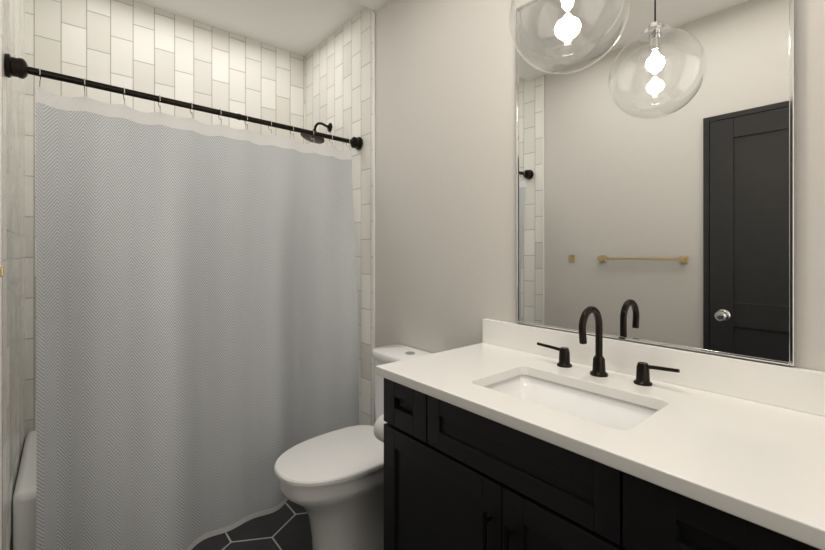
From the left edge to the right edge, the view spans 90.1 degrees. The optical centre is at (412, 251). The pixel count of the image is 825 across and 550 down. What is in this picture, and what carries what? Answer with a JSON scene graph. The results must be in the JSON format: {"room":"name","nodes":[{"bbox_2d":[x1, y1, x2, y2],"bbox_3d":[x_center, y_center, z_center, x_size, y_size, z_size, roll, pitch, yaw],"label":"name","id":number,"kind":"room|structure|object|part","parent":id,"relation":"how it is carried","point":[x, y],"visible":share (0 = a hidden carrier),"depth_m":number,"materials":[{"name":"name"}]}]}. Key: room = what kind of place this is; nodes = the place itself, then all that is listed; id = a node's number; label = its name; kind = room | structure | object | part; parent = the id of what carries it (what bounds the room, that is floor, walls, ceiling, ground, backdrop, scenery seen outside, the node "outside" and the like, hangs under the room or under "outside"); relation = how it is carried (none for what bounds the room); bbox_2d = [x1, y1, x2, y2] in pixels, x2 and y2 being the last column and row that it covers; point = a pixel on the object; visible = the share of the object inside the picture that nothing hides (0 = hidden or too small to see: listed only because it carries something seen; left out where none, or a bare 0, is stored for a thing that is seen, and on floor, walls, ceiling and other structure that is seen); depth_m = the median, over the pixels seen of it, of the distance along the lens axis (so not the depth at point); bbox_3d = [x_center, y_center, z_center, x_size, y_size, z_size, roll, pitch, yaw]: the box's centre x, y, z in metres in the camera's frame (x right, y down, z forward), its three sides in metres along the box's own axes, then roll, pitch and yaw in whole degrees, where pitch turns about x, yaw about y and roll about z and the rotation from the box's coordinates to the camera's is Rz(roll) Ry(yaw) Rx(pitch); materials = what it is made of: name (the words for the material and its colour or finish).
{"room":"bathroom","nodes":[
{"label":"bathroom","id":0,"kind":"room"},
{"bbox_2d":[133,0,365,56],"bbox_3d":[-0.200,-1.480,1.166,1.720,0.080,3.840,0,0,-40],"label":"ceiling","id":1,"kind":"structure","parent":0,"point":[304,28],"depth_m":2.52,"materials":[{"name":"paint"}]},
{"bbox_2d":[192,500,311,549],"bbox_3d":[-0.200,1.320,1.166,1.720,0.080,3.840,0,0,-40],"label":"floor","id":2,"kind":"structure","parent":0,"point":[286,526],"depth_m":1.86,"materials":[{"name":"black tile"}]},
{"bbox_2d":[12,431,35,549],"bbox_3d":[-1.136,1.087,2.273,1.497,0.385,0.719,0,0,-40],"label":"bathtub","id":3,"kind":"object","parent":2,"relation":"on","point":[24,517],"visible":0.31,"depth_m":1.55,"materials":[{"name":"white ceramic"}]},
{"bbox_2d":[274,345,432,549],"bbox_3d":[-0.235,0.881,1.811,0.734,0.798,0.394,0,0,-40],"label":"toilet","id":4,"kind":"object","parent":2,"relation":"on","point":[332,483],"visible":0.62,"depth_m":1.66,"materials":[{"name":"ceramic"}]},
{"bbox_3d":[-0.308,0.862,1.750,0.543,0.036,0.394,0,0,-40],"label":"seat lid","id":5,"kind":"part","parent":4,"relation":"part of","materials":[{"name":"ceramic"}]},
{"bbox_3d":[-0.028,0.704,1.986,0.194,0.432,0.390,0,0,-40],"label":"tank","id":6,"kind":"part","parent":4,"relation":"part of","materials":[{"name":"ceramic"}]},
{"bbox_2d":[373,306,824,549],"bbox_3d":[0.401,0.721,1.186,0.573,1.117,1.194,0,0,-40],"label":"bathroom vanity","id":7,"kind":"object","parent":2,"relation":"on","point":[504,435],"visible":1,"depth_m":0.99,"materials":[{"name":"white stone"}]},
{"bbox_2d":[536,306,679,386],"bbox_3d":[0.547,0.272,1.248,0.150,0.217,0.436,0,0,-40],"label":"faucet","id":8,"kind":"object","parent":7,"relation":"on","point":[596,376],"depth_m":1.26,"materials":[{"name":"black metal"}]},
{"bbox_2d":[353,0,389,10],"bbox_3d":[0.094,-1.407,0.819,1.520,0.064,2.730,0,0,-40],"label":"ceiling","id":9,"kind":"structure","parent":0,"point":[375,5],"depth_m":2.28,"materials":[{"name":"paint"}]},
{"bbox_2d":[509,0,631,73],"bbox_3d":[0.420,-0.935,1.114,0.310,0.880,0.310,0,0,-40],"label":"pendant light","id":10,"kind":"object","parent":9,"relation":"hanging from","point":[567,5],"visible":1,"depth_m":1.11,"materials":[{"name":"clear glass"}]},
{"bbox_2d":[374,0,824,421],"bbox_3d":[0.419,-0.080,1.689,0.100,2.720,3.840,0,0,-40],"label":"wall","id":11,"kind":"structure","parent":0,"point":[445,175],"depth_m":1.85,"materials":[{"name":"beige paint"}]},
{"bbox_2d":[305,7,373,425],"bbox_3d":[-0.510,-0.080,2.704,0.008,2.720,0.890,0,0,-40],"label":"tile","id":12,"kind":"structure","parent":11,"relation":"attached to","point":[339,79],"depth_m":2.48,"materials":[{"name":"white tile"}]},
{"bbox_2d":[4,53,362,549],"bbox_3d":[-0.804,0.287,1.889,0.154,1.946,1.520,0,0,43],"label":"shower curtain","id":13,"kind":"object","parent":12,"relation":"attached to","point":[197,334],"visible":0.92,"depth_m":1.69,"materials":[{"name":"grey fabric"}]},
{"bbox_3d":[-0.834,-0.635,1.917,1.502,0.106,0.251,0,0,-40],"label":"rod","id":14,"kind":"part","parent":13,"relation":"part of","materials":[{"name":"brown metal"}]},
{"bbox_2d":[300,122,331,143],"bbox_3d":[-0.627,-0.788,2.678,0.202,0.145,0.156,0,0,-40],"label":"shower head","id":15,"kind":"object","parent":12,"relation":"attached to","point":[318,140],"visible":0.77,"depth_m":2.68},
{"bbox_2d":[373,12,374,425],"bbox_3d":[-0.220,-0.048,2.358,0.010,2.655,0.012,0,0,-40],"label":"trim","id":16,"kind":"structure","parent":11,"relation":"attached to","point":[373,207],"depth_m":2.35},
{"bbox_2d":[482,318,824,424],"bbox_3d":[0.649,0.330,1.321,0.020,0.100,1.080,0,0,-40],"label":"backsplash","id":17,"kind":"structure","parent":11,"relation":"attached to","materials":[{"name":"white stone"}]},
{"bbox_2d":[516,0,794,365],"bbox_3d":[0.667,-0.336,1.304,0.016,1.224,0.801,0,0,-40],"label":"mirror","id":18,"kind":"object","parent":11,"relation":"attached to","point":[655,174],"visible":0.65,"depth_m":1.21,"materials":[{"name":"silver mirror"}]},
{"bbox_3d":[-1.407,-0.080,2.595,1.520,2.720,0.100,0,0,-40],"label":"wall","id":19,"kind":"structure","parent":0,"visible":0},
{"bbox_2d":[25,0,304,437],"bbox_3d":[-1.372,-0.080,2.553,1.504,2.720,0.008,0,0,-40],"label":"tile","id":20,"kind":"structure","parent":19,"relation":"attached to","point":[134,45],"depth_m":2.38,"materials":[{"name":"white tile"}]},
{"bbox_3d":[-0.819,-0.080,0.644,0.100,2.720,3.840,0,0,-40],"label":"wall","id":21,"kind":"structure","parent":0,"visible":0},
{"bbox_2d":[0,0,1,549],"bbox_3d":[-1.275,-0.048,1.270,0.010,2.655,0.012,0,0,-40],"label":"trim","id":22,"kind":"structure","parent":21,"relation":"attached to","point":[0,277],"depth_m":1.27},
{"bbox_2d":[0,267,3,276],"bbox_3d":[-0.803,0.045,0.745,0.052,0.044,0.535,0,0,-40],"label":"towel rail","id":23,"kind":"object","parent":21,"relation":"attached to","point":[1,271],"visible":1,"depth_m":0.94,"materials":[{"name":"gold metal"}]},
{"bbox_2d":[2,0,24,549],"bbox_3d":[-1.617,-0.080,1.671,0.008,2.720,1.040,0,0,-40],"label":"tile","id":24,"kind":"structure","parent":21,"relation":"attached to","point":[13,242],"depth_m":1.57,"materials":[{"name":"white tile"}]}
]}

